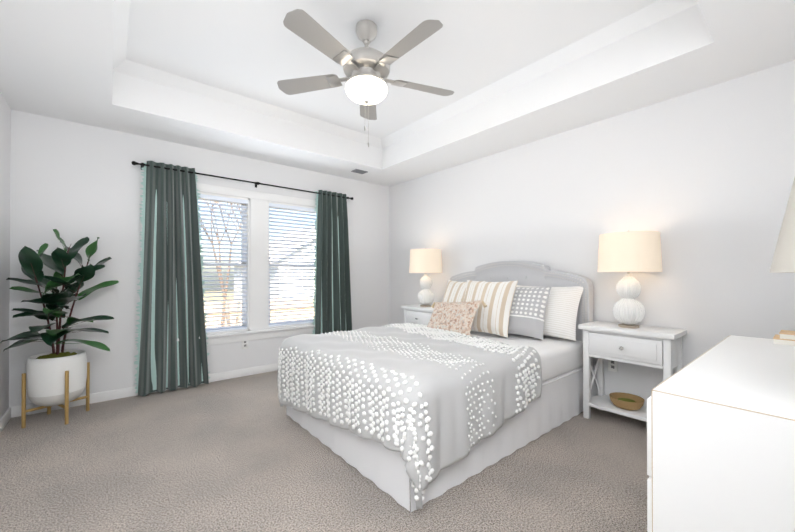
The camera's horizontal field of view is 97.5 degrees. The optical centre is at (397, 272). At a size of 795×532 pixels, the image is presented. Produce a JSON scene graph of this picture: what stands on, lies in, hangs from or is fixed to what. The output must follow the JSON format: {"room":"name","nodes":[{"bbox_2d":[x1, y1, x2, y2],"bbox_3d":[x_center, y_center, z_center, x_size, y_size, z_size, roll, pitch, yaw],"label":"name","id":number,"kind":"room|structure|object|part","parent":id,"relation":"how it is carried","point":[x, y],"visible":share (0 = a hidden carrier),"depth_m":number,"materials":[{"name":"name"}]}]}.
{"room":"bedroom","nodes":[
{"label":"bedroom","id":0,"kind":"room"},
{"bbox_2d":[0,92,10,418],"bbox_3d":[-1.742,-0.338,1.052,0.140,2.950,4.590,0,0,-40],"label":"wall","id":1,"kind":"structure","parent":0,"point":[5,130],"depth_m":2.62,"materials":[{"name":"white paint"}]},
{"bbox_2d":[0,407,12,432],"bbox_3d":[-2.848,1.102,2.498,0.014,0.085,0.620,0,0,-40],"label":"baseboard","id":2,"kind":"structure","parent":1,"relation":"attached to","point":[10,413],"depth_m":2.62,"materials":[{"name":"white"}]},
{"bbox_2d":[9,109,388,406],"bbox_3d":[-1.638,-0.322,4.029,3.821,2.950,0.140,0,0,-40],"label":"wall","id":3,"kind":"structure","parent":0,"point":[72,183],"depth_m":3.16,"materials":[{"name":"white paint"}]},
{"bbox_2d":[13,363,278,416],"bbox_3d":[-1.605,1.110,3.948,3.780,0.085,0.014,0,0,-40],"label":"baseboard","id":4,"kind":"structure","parent":3,"relation":"attached to","point":[125,392],"depth_m":3.19,"materials":[{"name":"white wood"}]},
{"bbox_2d":[131,161,352,395],"bbox_3d":[-1.517,0.047,3.948,2.391,2.180,0.133,0,0,-40],"label":"curtains","id":5,"kind":"object","parent":3,"relation":"attached to","point":[171,304],"visible":0.96,"depth_m":3.42,"materials":[{"name":"green fabric"}]},
{"bbox_2d":[242,341,247,348],"bbox_3d":[-1.697,0.792,3.878,0.070,0.115,0.007,0,0,-40],"label":"outlet","id":6,"kind":"object","parent":3,"relation":"attached to","point":[244,344],"visible":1,"depth_m":3.88,"materials":[{"name":"white plastic"}]},
{"bbox_2d":[177,183,315,345],"bbox_3d":[-1.616,-0.077,4.013,1.924,1.680,0.190,0,0,-40],"label":"window","id":7,"kind":"structure","parent":3,"relation":"in","point":[257,297],"depth_m":3.95,"materials":[{"name":"white"}]},
{"bbox_2d":[198,194,315,332],"bbox_3d":[-1.604,-0.091,4.000,1.670,1.443,0.051,0,0,-40],"label":"window blinds","id":8,"kind":"object","parent":7,"relation":"attached to","point":[231,200],"visible":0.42,"depth_m":3.91,"materials":[{"name":"white plastic"}]},
{"bbox_2d":[0,370,648,531],"bbox_3d":[-0.218,1.194,2.308,4.101,0.100,4.590,0,0,-40],"label":"floor","id":9,"kind":"structure","parent":0,"point":[244,454],"depth_m":1.94,"materials":[{"name":"carpet"}]},
{"bbox_2d":[21,362,89,427],"bbox_3d":[-2.663,0.946,2.730,0.286,0.400,0.286,0,0,-15],"label":"plant stand","id":10,"kind":"object","parent":9,"relation":"on","point":[24,411],"visible":0.69,"depth_m":2.63,"materials":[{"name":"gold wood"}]},
{"bbox_2d":[1,229,118,405],"bbox_3d":[-2.582,0.338,2.717,0.650,1.356,0.599,0,0,-40],"label":"plant","id":11,"kind":"object","parent":10,"relation":"on","point":[45,379],"visible":0.98,"depth_m":2.66,"materials":[{"name":"green plant"}]},
{"bbox_2d":[401,304,434,325],"bbox_3d":[0.357,0.787,4.298,0.367,0.734,0.612,0,0,-40],"label":"nightstand","id":12,"kind":"object","parent":9,"relation":"on","point":[417,313],"visible":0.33,"depth_m":4.22,"materials":[{"name":"white wood"}]},
{"bbox_2d":[409,248,441,306],"bbox_3d":[0.348,0.056,4.294,0.406,0.727,0.406,0,0,-40],"label":"table lamp","id":13,"kind":"object","parent":12,"relation":"on","point":[425,260],"visible":1,"depth_m":4.16,"materials":[{"name":"beige fabric"}]},
{"bbox_2d":[278,261,593,511],"bbox_3d":[0.343,0.513,2.870,2.166,1.267,1.692,0,0,-40],"label":"bed","id":14,"kind":"object","parent":9,"relation":"on","point":[481,371],"visible":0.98,"depth_m":2.22,"materials":[{"name":"white fabric"}]},
{"bbox_2d":[278,322,541,508],"bbox_3d":[0.101,0.806,2.671,1.519,0.598,1.679,0,0,-40],"label":"comforter","id":15,"kind":"object","parent":14,"relation":"on","point":[419,409],"depth_m":1.99,"materials":[{"name":"grey fabric"}]},
{"bbox_2d":[578,321,686,421],"bbox_3d":[1.746,0.778,2.623,0.367,0.734,0.612,0,0,-40],"label":"nightstand","id":16,"kind":"object","parent":9,"relation":"on","point":[654,347],"visible":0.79,"depth_m":2.56,"materials":[{"name":"white wood"}]},
{"bbox_2d":[609,392,643,409],"bbox_3d":[1.733,0.982,2.637,0.223,0.075,0.223,0,0,-40],"label":"basket","id":17,"kind":"object","parent":16,"relation":"in","point":[626,401],"visible":1,"depth_m":2.62,"materials":[{"name":"brown"}]},
{"bbox_2d":[597,230,661,328],"bbox_3d":[1.737,0.047,2.619,0.406,0.727,0.406,0,0,-40],"label":"table lamp","id":18,"kind":"object","parent":16,"relation":"on","point":[628,251],"visible":1,"depth_m":2.52,"materials":[{"name":"beige fabric"}]},
{"bbox_2d":[647,335,794,531],"bbox_3d":[1.426,0.738,1.266,1.416,0.800,0.564,0,0,-40],"label":"dresser","id":19,"kind":"object","parent":9,"relation":"on","point":[721,436],"visible":1,"depth_m":0.93,"materials":[{"name":"white wood"}]},
{"bbox_2d":[769,178,794,272],"bbox_3d":[1.133,0.015,0.836,0.330,0.640,0.330,0,0,-40],"label":"light","id":20,"kind":"object","parent":19,"relation":"on","point":[783,260],"visible":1,"depth_m":0.89,"materials":[{"name":"beige fabric"}]},
{"bbox_2d":[773,330,794,345],"bbox_3d":[1.921,0.312,1.624,0.164,0.053,0.224,0,0,-40],"label":"books","id":21,"kind":"object","parent":19,"relation":"on","point":[785,337],"visible":1,"depth_m":1.64,"materials":[{"name":"white paper"}]},
{"bbox_2d":[0,0,794,186],"bbox_3d":[-0.218,-1.556,2.322,4.101,0.520,4.590,0,0,-40],"label":"ceiling","id":22,"kind":"structure","parent":0,"point":[210,74],"depth_m":2.55,"materials":[{"name":"white paint"}]},
{"bbox_2d":[351,169,367,173],"bbox_3d":[-0.482,-1.279,4.420,0.180,0.012,0.120,0,0,-40],"label":"ceiling vent","id":23,"kind":"object","parent":22,"relation":"in","point":[359,171],"visible":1,"depth_m":4.40,"materials":[{"name":"grey metal"}]},
{"bbox_2d":[277,9,453,146],"bbox_3d":[-0.171,-1.237,2.279,1.255,0.800,1.210,0,0,-40],"label":"ceiling fan","id":24,"kind":"object","parent":22,"relation":"hanging from","point":[366,68],"visible":1,"depth_m":2.21,"materials":[{"name":"silver metal"}]},
{"bbox_3d":[-0.206,-1.194,2.321,0.280,0.100,0.280,0,0,-40],"label":"globe","id":25,"kind":"part","parent":24,"relation":"part of","materials":[{"name":"white glass"}]},
{"bbox_2d":[389,60,794,404],"bbox_3d":[1.307,-0.325,3.580,0.140,2.950,4.590,0,0,-40],"label":"wall","id":26,"kind":"structure","parent":0,"point":[701,181],"depth_m":2.68,"materials":[{"name":"white paint"}]},
{"bbox_2d":[608,360,617,371],"bbox_3d":[1.783,0.761,2.884,0.007,0.115,0.070,0,0,-40],"label":"outlet","id":27,"kind":"object","parent":26,"relation":"attached to","point":[612,365],"visible":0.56,"depth_m":2.88,"materials":[{"name":"white plastic"}]},
{"label":"outside","id":28,"kind":"structure","parent":0,"visible":0},
{"bbox_2d":[203,291,233,310],"bbox_3d":[-20.469,2.862,24.648,80.000,0.200,55.670,0,0,-40],"label":"ground","id":29,"kind":"structure","parent":28,"point":[214,298],"depth_m":39.71,"materials":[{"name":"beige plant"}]},
{"bbox_2d":[200,200,240,326],"bbox_3d":[-5.017,-0.426,10.507,2.690,6.234,5.139,0,0,-15],"label":"tree","id":30,"kind":"object","parent":29,"relation":"on","point":[224,294],"depth_m":9.25,"materials":[{"name":"brown plant"}]},
{"bbox_2d":[204,297,313,327],"bbox_3d":[-5.753,1.790,10.894,23.090,1.799,0.060,0,0,-40],"label":"fence","id":31,"kind":"object","parent":29,"relation":"on","point":[271,307],"depth_m":12.11,"materials":[{"name":"beige"}]},
{"bbox_2d":[234,226,315,321],"bbox_3d":[-5.803,-0.358,25.621,10.000,6.250,9.300,0,0,-40],"label":"house","id":32,"kind":"structure","parent":29,"relation":"on","point":[289,281],"depth_m":20.25,"materials":[{"name":"grey"}]}
]}

